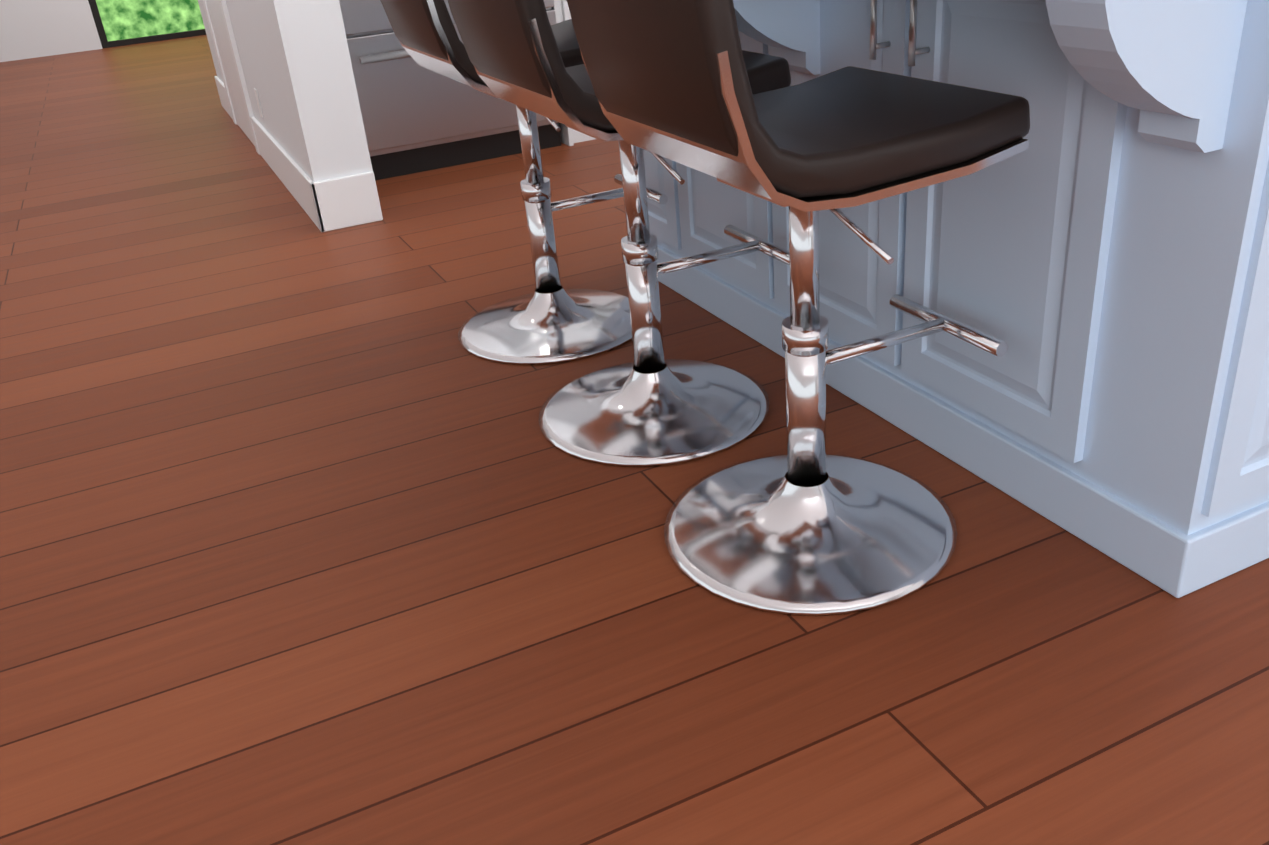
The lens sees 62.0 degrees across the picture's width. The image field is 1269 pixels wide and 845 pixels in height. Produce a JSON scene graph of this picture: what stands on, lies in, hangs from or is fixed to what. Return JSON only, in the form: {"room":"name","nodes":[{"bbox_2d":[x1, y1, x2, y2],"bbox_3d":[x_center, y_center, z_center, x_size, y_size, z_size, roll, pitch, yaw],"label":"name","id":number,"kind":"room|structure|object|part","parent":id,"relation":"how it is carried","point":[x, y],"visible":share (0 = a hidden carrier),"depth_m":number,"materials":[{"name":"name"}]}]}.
{"room":"kitchen","nodes":[
{"label":"kitchen","id":0,"kind":"room"},
{"bbox_2d":[0,0,102,61],"bbox_3d":[-4.461,-4.686,9.377,14.000,2.440,0.150,-16,29,-20],"label":"wall","id":1,"kind":"structure","parent":0,"point":[34,28],"depth_m":9.42,"materials":[{"name":"white paint"}]},
{"bbox_2d":[88,0,205,47],"bbox_3d":[-3.988,-4.645,9.625,2.200,2.060,0.060,-16,29,-20],"label":"sliding window","id":2,"kind":"structure","parent":1,"relation":"in","point":[105,42],"depth_m":9.76,"materials":[{"name":"black plastic"}]},
{"bbox_2d":[198,0,372,181],"bbox_3d":[-1.744,-2.363,4.384,0.200,2.440,3.130,-16,29,-20],"label":"wall","id":3,"kind":"structure","parent":0,"point":[295,59],"depth_m":3.51,"materials":[{"name":"white paint"}]},
{"bbox_2d":[214,76,232,118],"bbox_3d":[-2.283,-1.810,5.893,0.016,0.170,0.620,-16,29,-20],"label":"baseboard","id":4,"kind":"structure","parent":3,"relation":"attached to","point":[220,85],"depth_m":5.89,"materials":[{"name":"white wood"}]},
{"bbox_2d":[203,0,259,154],"bbox_3d":[-2.037,-2.358,4.777,0.057,2.120,1.000,-16,29,-20],"label":"pier","id":5,"kind":"object","parent":3,"relation":"attached to","point":[225,46],"visible":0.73,"depth_m":5.04,"materials":[{"name":"white paint"}]},
{"bbox_2d":[254,88,263,117],"bbox_3d":[-1.578,-1.341,4.435,0.005,0.115,0.070,-16,29,-20],"label":"outlet","id":6,"kind":"object","parent":3,"relation":"attached to","point":[258,103],"visible":1,"depth_m":4.42,"materials":[{"name":"white plastic"}]},
{"bbox_2d":[251,117,333,231],"bbox_3d":[-1.396,-1.017,4.196,0.016,0.170,1.526,-16,29,-20],"label":"baseboard","id":7,"kind":"structure","parent":3,"relation":"attached to","point":[309,194],"depth_m":3.89,"materials":[{"name":"white wood"}]},
{"bbox_2d":[0,35,1268,844],"bbox_3d":[-0.687,-0.303,2.925,14.000,0.050,20.000,-16,29,-20],"label":"floor","id":8,"kind":"structure","parent":0,"point":[309,533],"depth_m":1.66,"materials":[{"name":"brown wood"}]},
{"bbox_2d":[339,0,573,179],"bbox_3d":[-0.903,-2.241,3.995,0.930,2.438,0.769,-16,29,-20],"label":"fridge","id":9,"kind":"object","parent":8,"relation":"on","point":[416,118],"visible":0.42,"depth_m":4.15,"materials":[{"name":"silver metal"}]},
{"bbox_2d":[380,0,667,364],"bbox_3d":[-0.247,-0.702,2.431,0.562,1.036,0.480,-16,29,-20],"label":"stool","id":10,"kind":"object","parent":8,"relation":"on","point":[550,320],"visible":0.79,"depth_m":2.52,"materials":[{"name":"silver metal"}]},
{"bbox_3d":[-0.298,-0.969,2.280,0.507,0.418,0.400,-16,29,-20],"label":"seat","id":11,"kind":"part","parent":10,"relation":"part of","materials":[{"name":"black leather"}]},
{"bbox_2d":[558,0,595,142],"bbox_3d":[-0.269,-1.755,4.631,0.385,0.890,0.648,-16,29,-20],"label":"base cabinet","id":12,"kind":"object","parent":8,"relation":"on","point":[565,15],"depth_m":4.46,"materials":[{"name":"white wood"}]},
{"bbox_2d":[448,0,790,466],"bbox_3d":[-0.003,-0.484,1.964,0.562,1.036,0.480,-16,29,-20],"label":"stool","id":13,"kind":"object","parent":8,"relation":"on","point":[650,406],"visible":0.81,"depth_m":2.04,"materials":[{"name":"silver metal"}]},
{"bbox_3d":[-0.054,-0.750,1.813,0.507,0.418,0.400,-16,29,-20],"label":"seat","id":14,"kind":"part","parent":13,"relation":"part of","materials":[{"name":"black leather"}]},
{"bbox_2d":[567,0,1029,615],"bbox_3d":[0.246,-0.283,1.529,0.562,1.036,0.480,-16,29,-20],"label":"stool","id":15,"kind":"object","parent":8,"relation":"on","point":[805,524],"visible":1,"depth_m":1.52,"materials":[{"name":"silver metal"}]},
{"bbox_3d":[0.195,-0.549,1.378,0.507,0.418,0.400,-16,29,-20],"label":"seat","id":16,"kind":"part","parent":15,"relation":"part of","materials":[{"name":"black leather"}]},
{"bbox_2d":[566,0,1268,597],"bbox_3d":[0.682,-0.602,2.188,1.223,0.925,1.854,-16,29,-20],"label":"kitchen island","id":17,"kind":"object","parent":8,"relation":"on","point":[1096,256],"visible":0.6,"depth_m":1.30,"materials":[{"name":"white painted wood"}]},
{"label":"outside","id":18,"kind":"structure","parent":0,"visible":0},
{"bbox_2d":[96,0,204,40],"bbox_3d":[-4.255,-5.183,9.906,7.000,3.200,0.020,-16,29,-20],"label":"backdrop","id":19,"kind":"structure","parent":18,"point":[124,19],"depth_m":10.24,"materials":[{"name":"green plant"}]}
]}

